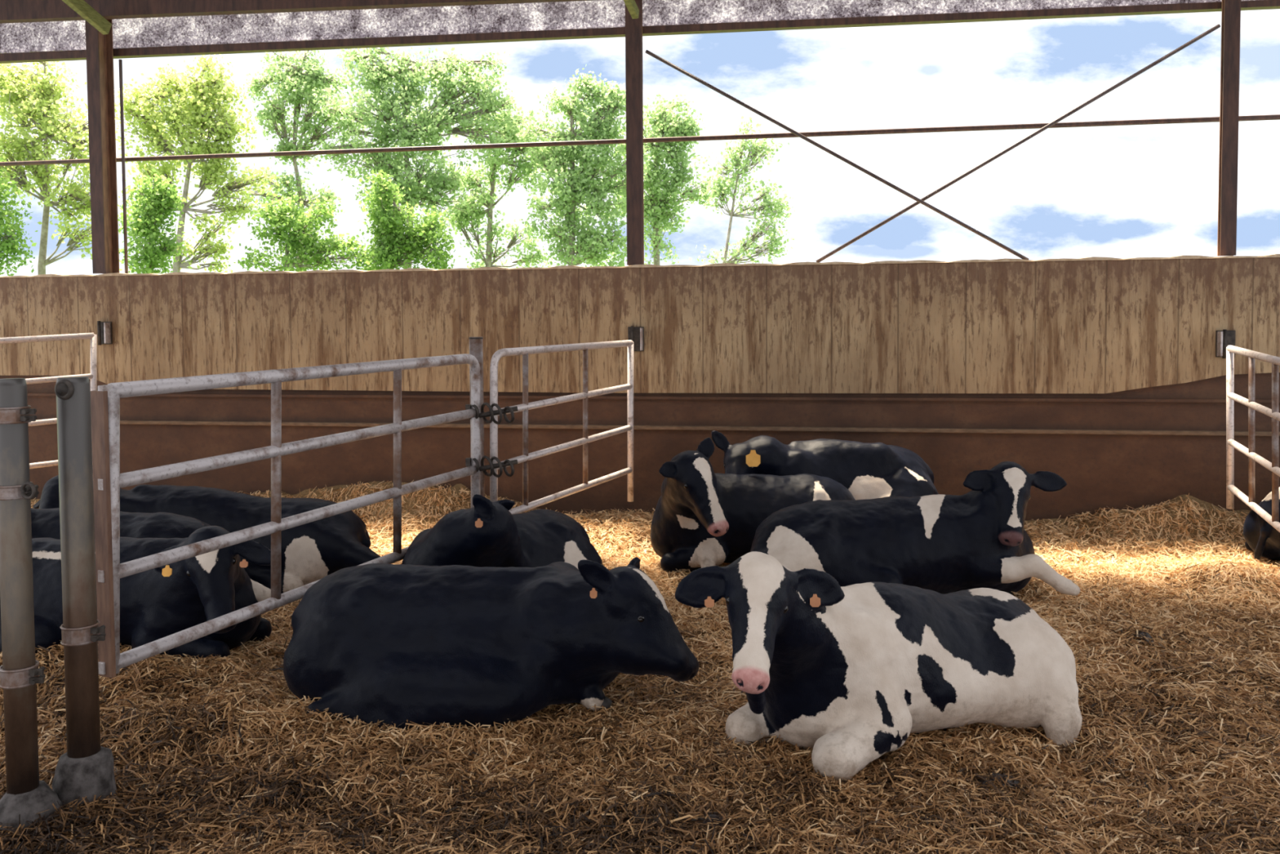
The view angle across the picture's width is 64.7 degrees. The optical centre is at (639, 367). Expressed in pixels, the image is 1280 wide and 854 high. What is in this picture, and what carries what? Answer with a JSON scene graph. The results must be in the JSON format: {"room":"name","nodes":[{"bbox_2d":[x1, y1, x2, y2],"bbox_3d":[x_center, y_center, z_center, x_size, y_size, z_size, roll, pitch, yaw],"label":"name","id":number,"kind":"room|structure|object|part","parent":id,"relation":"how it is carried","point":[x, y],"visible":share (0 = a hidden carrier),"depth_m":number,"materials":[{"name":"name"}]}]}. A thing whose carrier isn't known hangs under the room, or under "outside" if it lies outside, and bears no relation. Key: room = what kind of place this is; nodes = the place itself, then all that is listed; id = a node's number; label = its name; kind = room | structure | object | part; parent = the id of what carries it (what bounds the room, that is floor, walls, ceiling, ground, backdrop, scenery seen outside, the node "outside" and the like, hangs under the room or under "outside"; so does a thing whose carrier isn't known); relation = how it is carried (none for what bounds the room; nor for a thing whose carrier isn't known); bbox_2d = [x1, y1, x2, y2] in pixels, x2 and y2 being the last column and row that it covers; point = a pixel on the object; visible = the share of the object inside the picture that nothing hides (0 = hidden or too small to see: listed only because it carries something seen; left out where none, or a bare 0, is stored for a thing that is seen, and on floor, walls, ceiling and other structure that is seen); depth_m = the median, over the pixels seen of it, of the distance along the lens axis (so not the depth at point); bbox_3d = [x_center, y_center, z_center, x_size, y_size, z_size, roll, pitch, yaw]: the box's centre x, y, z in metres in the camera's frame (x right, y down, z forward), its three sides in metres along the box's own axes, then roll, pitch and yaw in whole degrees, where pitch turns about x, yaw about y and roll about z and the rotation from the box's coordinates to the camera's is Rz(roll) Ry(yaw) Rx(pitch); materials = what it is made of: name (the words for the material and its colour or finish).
{"room":"cow barn","nodes":[
{"label":"cow barn","id":0,"kind":"room"},
{"bbox_2d":[0,257,1279,393],"bbox_3d":[-1.720,-0.399,11.188,23.788,1.340,0.220,0,3,9],"label":"wall","id":1,"kind":"structure","parent":0,"point":[1064,326],"depth_m":10.70,"materials":[{"name":"weathered timber boards"}]},
{"bbox_2d":[97,320,112,345],"bbox_3d":[-6.254,-0.399,11.759,0.170,0.280,0.112,0,3,9],"label":"wall bracket","id":2,"kind":"object","parent":1,"relation":"attached to","point":[104,333],"visible":1,"depth_m":11.75,"materials":[{"name":"metal"}]},
{"bbox_3d":[-6.186,-0.399,11.742,0.020,0.240,0.100,0,3,9],"label":"plate","id":3,"kind":"part","parent":2,"relation":"part of","materials":[{"name":"silver metal"}]},
{"bbox_2d":[627,325,644,352],"bbox_3d":[-0.050,-0.300,10.740,0.170,0.280,0.112,0,3,9],"label":"wall bracket","id":4,"kind":"object","parent":1,"relation":"attached to","point":[636,334],"visible":0.88,"depth_m":10.76,"materials":[{"name":"metal"}]},
{"bbox_3d":[0.018,-0.300,10.723,0.020,0.240,0.100,0,3,9],"label":"plate","id":5,"kind":"part","parent":4,"relation":"part of","materials":[{"name":"silver metal"}]},
{"bbox_2d":[0,253,1279,277],"bbox_3d":[-0.991,-1.089,11.030,22.298,0.043,0.243,0,3,9],"label":"trim","id":6,"kind":"structure","parent":1,"relation":"on","point":[1271,255],"depth_m":10.69,"materials":[{"name":"brown wood"}]},
{"bbox_2d":[84,19,119,273],"bbox_3d":[-6.302,-3.005,11.826,0.160,3.814,0.256,0,3,9],"label":"steel column","id":7,"kind":"structure","parent":6,"relation":"on","point":[99,46],"depth_m":11.79,"materials":[{"name":"brown metal"}]},
{"bbox_2d":[62,0,111,35],"bbox_3d":[-6.187,-3.997,11.072,0.080,0.486,0.892,0,3,20],"label":"knee brace","id":8,"kind":"object","parent":7,"relation":"attached to","point":[81,7],"visible":1,"depth_m":11.22,"materials":[{"name":"green wood"}]},
{"bbox_2d":[0,0,599,23],"bbox_3d":[-1.908,-4.162,10.880,20.602,0.910,0.120,0,3,9],"label":"beam","id":9,"kind":"structure","parent":7,"relation":"on","point":[11,11],"depth_m":11.35,"materials":[{"name":"metal"}]},
{"bbox_2d":[623,0,639,18],"bbox_3d":[-0.166,-3.782,10.089,0.070,0.373,0.864,0,3,17],"label":"knee brace","id":10,"kind":"object","parent":9,"relation":"attached to","point":[631,5],"visible":1,"depth_m":10.34,"materials":[{"name":"green metal"}]},
{"bbox_2d":[0,114,1279,166],"bbox_3d":[-2.020,-2.474,11.364,21.617,0.053,0.052,0,3,9],"label":"rail","id":11,"kind":"object","parent":7,"relation":"attached to","point":[1277,117],"visible":1,"depth_m":10.94,"materials":[{"name":"metal"}]},
{"bbox_2d":[0,0,1279,63],"bbox_3d":[-1.985,-3.678,11.285,21.376,0.334,0.100,0,3,9],"label":"roof beam","id":12,"kind":"structure","parent":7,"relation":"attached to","point":[794,24],"depth_m":10.94,"materials":[{"name":"metal"}]},
{"bbox_2d":[0,0,1257,53],"bbox_3d":[-2.000,-4.104,11.264,21.445,1.039,0.012,0,3,9],"label":"roof","id":13,"kind":"object","parent":12,"relation":"attached to","point":[33,37],"visible":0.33,"depth_m":11.24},
{"bbox_2d":[118,59,128,273],"bbox_3d":[-6.065,-2.348,11.866,0.036,2.495,0.036,0,2,0],"label":"downpipe","id":14,"kind":"object","parent":6,"relation":"on","point":[121,85],"visible":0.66,"depth_m":11.85,"materials":[{"name":"metal"}]},
{"bbox_2d":[625,0,644,265],"bbox_3d":[-0.061,-3.002,10.797,0.170,3.814,0.106,0,3,9],"label":"steel column","id":15,"kind":"structure","parent":6,"relation":"on","point":[633,27],"depth_m":10.77,"materials":[{"name":"brown metal"}]},
{"bbox_2d":[1217,0,1240,256],"bbox_3d":[5.747,-3.001,9.839,0.145,3.814,0.076,0,3,9],"label":"steel column","id":16,"kind":"structure","parent":6,"relation":"on","point":[1231,9],"depth_m":9.84,"materials":[{"name":"brown metal"}]},
{"bbox_2d":[815,24,1220,262],"bbox_3d":[3.727,-2.203,10.158,3.863,2.250,0.036,0,3,9],"label":"rod","id":17,"kind":"object","parent":16,"relation":"attached to","point":[1217,26],"visible":1,"depth_m":10.12,"materials":[{"name":"metal"}]},
{"bbox_2d":[644,49,1028,259],"bbox_3d":[1.979,-2.206,10.406,3.883,2.292,0.036,0,3,9],"label":"rod","id":18,"kind":"object","parent":1,"relation":"attached to","point":[996,242],"visible":1,"depth_m":10.38,"materials":[{"name":"metal"}]},
{"bbox_2d":[1215,329,1235,358],"bbox_3d":[5.696,-0.228,9.809,0.180,0.280,0.114,0,2,0],"label":"wall bracket","id":19,"kind":"object","parent":1,"relation":"attached to","point":[1224,338],"visible":0.95,"depth_m":9.81,"materials":[{"name":"metal"}]},
{"bbox_3d":[5.623,-0.227,9.802,0.020,0.240,0.100,0,3,9],"label":"plate","id":20,"kind":"part","parent":19,"relation":"part of","materials":[{"name":"silver metal"}]},
{"bbox_2d":[0,372,1279,520],"bbox_3d":[-0.968,0.714,11.174,22.298,2.160,0.220,0,3,9],"label":"wall","id":21,"kind":"structure","parent":0,"point":[1116,471],"depth_m":10.84,"materials":[{"name":"brown wood"}]},
{"bbox_2d":[27,392,1279,402],"bbox_3d":[-0.992,0.324,11.024,22.298,0.030,0.060,0,3,9],"label":"trim","id":22,"kind":"structure","parent":21,"relation":"attached to","point":[872,398],"depth_m":10.66,"materials":[{"name":"brown wood"}]},
{"bbox_2d":[35,418,1279,435],"bbox_3d":[-0.991,0.645,11.033,22.298,0.044,0.070,0,3,9],"label":"trim","id":23,"kind":"structure","parent":21,"relation":"attached to","point":[1207,433],"depth_m":10.62,"materials":[{"name":"brown wood"}]},
{"bbox_2d":[0,481,1279,853],"bbox_3d":[0.036,1.696,6.905,19.050,0.537,11.250,0,2,0],"label":"floor","id":24,"kind":"structure","parent":0,"point":[458,486],"depth_m":8.19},
{"bbox_2d":[0,377,62,836],"bbox_3d":[-2.701,1.059,4.401,0.296,2.020,0.292,0,2,0],"label":"steel post","id":25,"kind":"object","parent":24,"relation":"on","point":[25,795],"visible":0.99,"depth_m":4.36,"materials":[{"name":"metal"}]},
{"bbox_2d":[0,333,97,468],"bbox_3d":[-6.919,0.492,10.426,2.434,1.671,0.103,-3,3,-43],"label":"gate","id":26,"kind":"object","parent":24,"relation":"on","point":[93,375],"visible":0.43,"depth_m":10.93,"materials":[{"name":"grey metal"}]},
{"bbox_3d":[-6.924,0.643,10.436,2.339,0.158,0.060,-3,3,-43],"label":"rail","id":27,"kind":"part","parent":26,"relation":"part of","materials":[{"name":"grey metal"}]},
{"bbox_3d":[-6.937,1.099,10.455,2.343,0.151,0.060,-3,3,-43],"label":"rail","id":28,"kind":"part","parent":26,"relation":"part of","materials":[{"name":"silver metal"}]},
{"bbox_3d":[-6.898,-0.255,10.397,2.333,0.175,0.065,-3,3,-43],"label":"rail","id":29,"kind":"part","parent":26,"relation":"part of","materials":[{"name":"silver metal"}]},
{"bbox_3d":[-6.911,0.193,10.416,2.336,0.171,0.060,-3,3,-43],"label":"rail","id":30,"kind":"part","parent":26,"relation":"part of","materials":[{"name":"grey metal"}]},
{"bbox_3d":[-6.071,0.461,11.229,0.113,1.653,0.063,0,2,0],"label":"frame","id":31,"kind":"part","parent":26,"relation":"part of","materials":[{"name":"grey metal"}]},
{"bbox_2d":[52,376,116,809],"bbox_3d":[-2.558,1.052,4.611,0.268,2.014,0.263,0,2,0],"label":"steel post","id":32,"kind":"object","parent":24,"relation":"on","point":[86,768],"visible":0.94,"depth_m":4.56,"materials":[{"name":"metal"}]},
{"bbox_2d":[468,337,484,497],"bbox_3d":[-1.314,0.830,8.183,0.116,2.152,0.116,0,2,0],"label":"gate post","id":33,"kind":"object","parent":24,"relation":"on","point":[476,348],"visible":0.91,"depth_m":8.12,"materials":[{"name":"metal"}]},
{"bbox_2d":[90,353,480,677],"bbox_3d":[-1.970,0.700,6.490,0.140,1.482,3.448,1,3,22],"label":"gate","id":34,"kind":"object","parent":33,"relation":"attached to","point":[108,480],"visible":0.95,"depth_m":5.70,"materials":[{"name":"metal"}]},
{"bbox_3d":[-2.612,0.813,4.918,0.090,1.400,0.024,1,3,23],"label":"hinge plate","id":35,"kind":"part","parent":34,"relation":"part of","materials":[{"name":"metal"}]},
{"bbox_3d":[-2.595,0.804,4.959,0.117,1.409,0.076,0,2,0],"label":"frame","id":36,"kind":"part","parent":34,"relation":"part of","materials":[{"name":"silver metal"}]},
{"bbox_3d":[-1.961,1.367,6.525,0.072,0.128,3.344,1,3,23],"label":"rail","id":37,"kind":"part","parent":34,"relation":"part of","materials":[{"name":"silver metal"}]},
{"bbox_3d":[-1.936,0.649,6.506,1.352,1.382,3.134,0,2,0],"label":"rail","id":38,"kind":"part","parent":34,"relation":"part of","materials":[{"name":"grey metal"}]},
{"bbox_3d":[-1.954,0.911,6.505,0.072,0.134,3.342,1,3,23],"label":"rail","id":39,"kind":"part","parent":34,"relation":"part of","materials":[{"name":"silver metal"}]},
{"bbox_3d":[-1.947,0.461,6.486,0.072,0.136,3.339,1,3,23],"label":"rail","id":40,"kind":"part","parent":34,"relation":"part of","materials":[{"name":"silver metal"}]},
{"bbox_2d":[471,402,517,424],"bbox_3d":[-1.163,0.364,8.013,0.380,0.179,0.158,0,2,0],"label":"chain","id":41,"kind":"object","parent":34,"relation":"attached to","point":[491,413],"visible":0.94,"depth_m":8.00,"materials":[{"name":"metal"}]},
{"bbox_2d":[472,455,517,477],"bbox_3d":[-1.166,0.787,8.031,0.380,0.179,0.158,0,2,0],"label":"chain","id":42,"kind":"object","parent":33,"relation":"attached to","point":[491,466],"visible":0.96,"depth_m":8.02,"materials":[{"name":"metal"}]},
{"bbox_2d":[489,339,633,514],"bbox_3d":[-0.636,0.590,9.192,0.080,1.639,2.416,1,3,28],"label":"gate","id":43,"kind":"object","parent":33,"relation":"attached to","point":[526,406],"visible":0.94,"depth_m":8.96,"materials":[{"name":"grey metal"}]},
{"bbox_3d":[-0.638,0.706,9.199,0.060,0.161,2.349,1,3,28],"label":"rail","id":44,"kind":"part","parent":43,"relation":"part of","materials":[{"name":"silver metal"}]},
{"bbox_3d":[-0.637,0.280,9.181,0.060,0.141,2.348,1,3,27],"label":"rail","id":45,"kind":"part","parent":43,"relation":"part of","materials":[{"name":"grey metal"}]},
{"bbox_3d":[-0.640,1.133,9.217,0.060,0.151,2.350,1,3,28],"label":"rail","id":46,"kind":"part","parent":43,"relation":"part of","materials":[{"name":"silver metal"}]},
{"bbox_3d":[-0.096,0.551,10.233,0.075,1.620,0.063,0,2,0],"label":"frame","id":47,"kind":"part","parent":43,"relation":"part of","materials":[{"name":"grey metal"}]},
{"bbox_2d":[0,480,1279,853],"bbox_3d":[-0.868,1.668,7.772,17.960,0.586,8.549,0,2,0],"label":"bedding","id":48,"kind":"object","parent":24,"relation":"on","point":[1076,790],"visible":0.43,"depth_m":4.98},
{"bbox_2d":[0,525,271,662],"bbox_3d":[-3.452,1.467,6.830,2.303,0.934,1.347,0,2,0],"label":"cow","id":49,"kind":"object","parent":48,"relation":"on","point":[158,602],"visible":0.53,"depth_m":6.43},
{"bbox_2d":[31,507,271,601],"bbox_3d":[-3.771,1.344,7.564,2.847,1.123,1.462,0,3,7],"label":"cow","id":50,"kind":"object","parent":48,"relation":"on","point":[45,522],"visible":0.09,"depth_m":7.49},
{"bbox_2d":[32,465,380,593],"bbox_3d":[-3.561,1.315,8.572,3.030,1.080,1.362,0,2,0],"label":"cow","id":51,"kind":"object","parent":48,"relation":"on","point":[310,552],"visible":0.44,"depth_m":8.32},
{"bbox_2d":[283,556,699,733],"bbox_3d":[-0.873,1.514,5.959,2.401,0.943,1.399,0,2,0],"label":"cow","id":52,"kind":"object","parent":48,"relation":"on","point":[396,643],"visible":0.96,"depth_m":5.55},
{"bbox_2d":[401,493,603,569],"bbox_3d":[-1.027,1.358,7.433,1.283,1.068,1.641,1,3,37],"label":"cow","id":53,"kind":"object","parent":48,"relation":"on","point":[486,534],"visible":0.47,"depth_m":6.90},
{"bbox_2d":[687,811,735,835],"bbox_3d":[0.301,1.982,4.390,0.259,0.082,0.183,0,2,0],"label":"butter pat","id":54,"kind":"object","parent":48,"relation":"on","point":[714,813],"visible":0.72,"depth_m":4.37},
{"bbox_2d":[649,437,855,572],"bbox_3d":[1.031,1.196,9.120,2.019,1.209,1.324,-1,3,-20],"label":"cow","id":55,"kind":"object","parent":48,"relation":"on","point":[703,517],"visible":0.7,"depth_m":8.81},
{"bbox_2d":[711,430,938,499],"bbox_3d":[1.763,1.093,9.678,2.187,1.042,1.364,0,2,0],"label":"cow","id":56,"kind":"object","parent":48,"relation":"on","point":[868,470],"visible":0.54,"depth_m":9.37},
{"bbox_2d":[675,551,1082,782],"bbox_3d":[1.231,1.426,5.311,2.350,1.155,1.060,-2,3,-24],"label":"cow","id":57,"kind":"object","parent":48,"relation":"on","point":[846,674],"visible":0.98,"depth_m":5.02},
{"bbox_2d":[750,461,1079,595],"bbox_3d":[2.034,1.290,7.904,2.554,1.112,1.298,0,2,0],"label":"cow","id":58,"kind":"object","parent":48,"relation":"on","point":[977,538],"visible":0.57,"depth_m":7.61},
{"bbox_2d":[974,771,1020,791],"bbox_3d":[1.690,1.968,4.792,0.260,0.089,0.165,0,2,0],"label":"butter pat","id":59,"kind":"object","parent":48,"relation":"on","point":[1016,781],"visible":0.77,"depth_m":4.76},
{"bbox_2d":[1093,755,1115,769],"bbox_3d":[2.334,1.989,5.084,0.128,0.069,0.107,0,2,0],"label":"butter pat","id":60,"kind":"object","parent":48,"relation":"on","point":[1109,758],"visible":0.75,"depth_m":5.06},
{"bbox_2d":[1128,630,1155,645],"bbox_3d":[3.380,1.823,6.797,0.166,0.089,0.277,0,2,0],"label":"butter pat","id":61,"kind":"object","parent":48,"relation":"on","point":[1140,632],"visible":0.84,"depth_m":6.76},
{"bbox_2d":[1243,486,1279,559],"bbox_3d":[6.298,1.229,8.739,1.976,1.004,1.304,0,2,0],"label":"cow","id":62,"kind":"object","parent":48,"relation":"on","point":[1261,538],"visible":0.82,"depth_m":8.76},
{"bbox_2d":[1226,345,1279,532],"bbox_3d":[5.090,0.719,7.864,0.100,1.716,3.219,0,3,15],"label":"gate","id":63,"kind":"object","parent":24,"relation":"on","point":[1231,490],"visible":1,"depth_m":8.78,"materials":[{"name":"silver metal"}]},
{"bbox_3d":[5.481,0.564,9.385,0.091,1.506,0.063,0,2,0],"label":"frame","id":64,"kind":"part","parent":63,"relation":"part of","materials":[{"name":"grey metal"}]},
{"bbox_3d":[5.067,-0.018,7.833,0.065,0.241,3.155,0,3,15],"label":"rail","id":65,"kind":"part","parent":63,"relation":"part of","materials":[{"name":"silver metal"}]},
{"bbox_3d":[5.106,1.341,7.892,0.060,0.385,3.154,0,3,14],"label":"rail","id":66,"kind":"part","parent":63,"relation":"part of","materials":[{"name":"silver metal"}]},
{"bbox_3d":[5.093,0.884,7.872,0.060,0.314,3.154,0,3,14],"label":"rail","id":67,"kind":"part","parent":63,"relation":"part of","materials":[{"name":"silver metal"}]},
{"bbox_3d":[5.080,0.434,7.853,0.060,0.279,3.154,0,3,14],"label":"rail","id":68,"kind":"part","parent":63,"relation":"part of","materials":[{"name":"grey metal"}]},
{"label":"field","id":69,"kind":"object","parent":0,"visible":0},
{"bbox_2d":[0,145,37,275],"bbox_3d":[-17.999,-2.592,27.892,3.023,7.992,2.476,0,2,0],"label":"bush","id":70,"kind":"object","parent":69,"relation":"on","point":[9,238],"visible":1,"depth_m":27.82,"materials":[{"name":"green plant"}]},
{"bbox_2d":[0,51,124,275],"bbox_3d":[-17.469,-4.182,29.856,4.596,10.993,3.037,-1,2,-5],"label":"birch tree","id":71,"kind":"object","parent":69,"relation":"on","point":[42,93],"visible":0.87,"depth_m":29.55,"materials":[{"name":"green plant"}]},
{"bbox_2d":[117,164,191,274],"bbox_3d":[-13.002,-1.972,26.927,2.050,6.767,1.974,0,2,0],"label":"bush","id":72,"kind":"object","parent":69,"relation":"on","point":[159,205],"visible":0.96,"depth_m":26.65,"materials":[{"name":"green plant"}]},
{"bbox_2d":[114,54,288,272],"bbox_3d":[-12.965,-4.027,29.931,5.060,10.617,2.757,0,2,0],"label":"birch tree","id":73,"kind":"object","parent":69,"relation":"on","point":[197,113],"visible":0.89,"depth_m":29.57,"materials":[{"name":"green plant"}]},
{"bbox_2d":[235,50,365,271],"bbox_3d":[-10.989,-4.816,32.833,3.873,11.918,2.887,-2,3,-28],"label":"poplar tree","id":74,"kind":"object","parent":69,"relation":"on","point":[308,78],"visible":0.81,"depth_m":32.56,"materials":[{"name":"green plant"}]},
{"bbox_2d":[228,187,377,272],"bbox_3d":[-9.504,-1.903,28.938,4.525,6.407,2.402,0,2,0],"label":"bush","id":75,"kind":"object","parent":69,"relation":"on","point":[283,220],"visible":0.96,"depth_m":28.68,"materials":[{"name":"green plant"}]},
{"bbox_2d":[346,169,462,271],"bbox_3d":[-6.752,-2.190,28.964,3.332,6.942,2.107,-1,3,-7],"label":"bush","id":76,"kind":"object","parent":69,"relation":"on","point":[390,220],"visible":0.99,"depth_m":28.63,"materials":[{"name":"green plant"}]},
{"bbox_2d":[307,45,522,269],"bbox_3d":[-7.005,-4.578,31.774,6.650,11.481,3.176,-1,2,-3],"label":"poplar tree","id":77,"kind":"object","parent":69,"relation":"on","point":[380,76],"visible":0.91,"depth_m":31.41,"materials":[{"name":"green plant"}]},
{"bbox_2d":[442,98,568,268],"bbox_3d":[-4.228,-3.831,32.955,4.336,9.840,2.469,0,2,0],"label":"poplar tree","id":78,"kind":"object","parent":69,"relation":"on","point":[487,199],"visible":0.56,"depth_m":32.70,"materials":[{"name":"green plant"}]},
{"bbox_2d":[509,66,657,266],"bbox_3d":[-1.710,-4.003,30.889,3.745,10.332,3.180,-2,3,-31],"label":"poplar tree","id":79,"kind":"object","parent":69,"relation":"on","point":[584,180],"visible":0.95,"depth_m":30.51,"materials":[{"name":"green plant"}]},
{"bbox_2d":[608,89,717,265],"bbox_3d":[0.789,-3.786,31.831,3.613,9.780,2.200,0,2,7],"label":"poplar tree","id":80,"kind":"object","parent":69,"relation":"on","point":[657,210],"visible":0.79,"depth_m":31.52,"materials":[{"name":"green plant"}]},
{"bbox_2d":[688,115,795,264],"bbox_3d":[2.853,-2.845,27.928,2.860,8.211,1.822,-1,3,-17],"label":"tree","id":81,"kind":"object","parent":69,"relation":"on","point":[755,151],"visible":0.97,"depth_m":27.77,"materials":[{"name":"green plant"}]}
]}

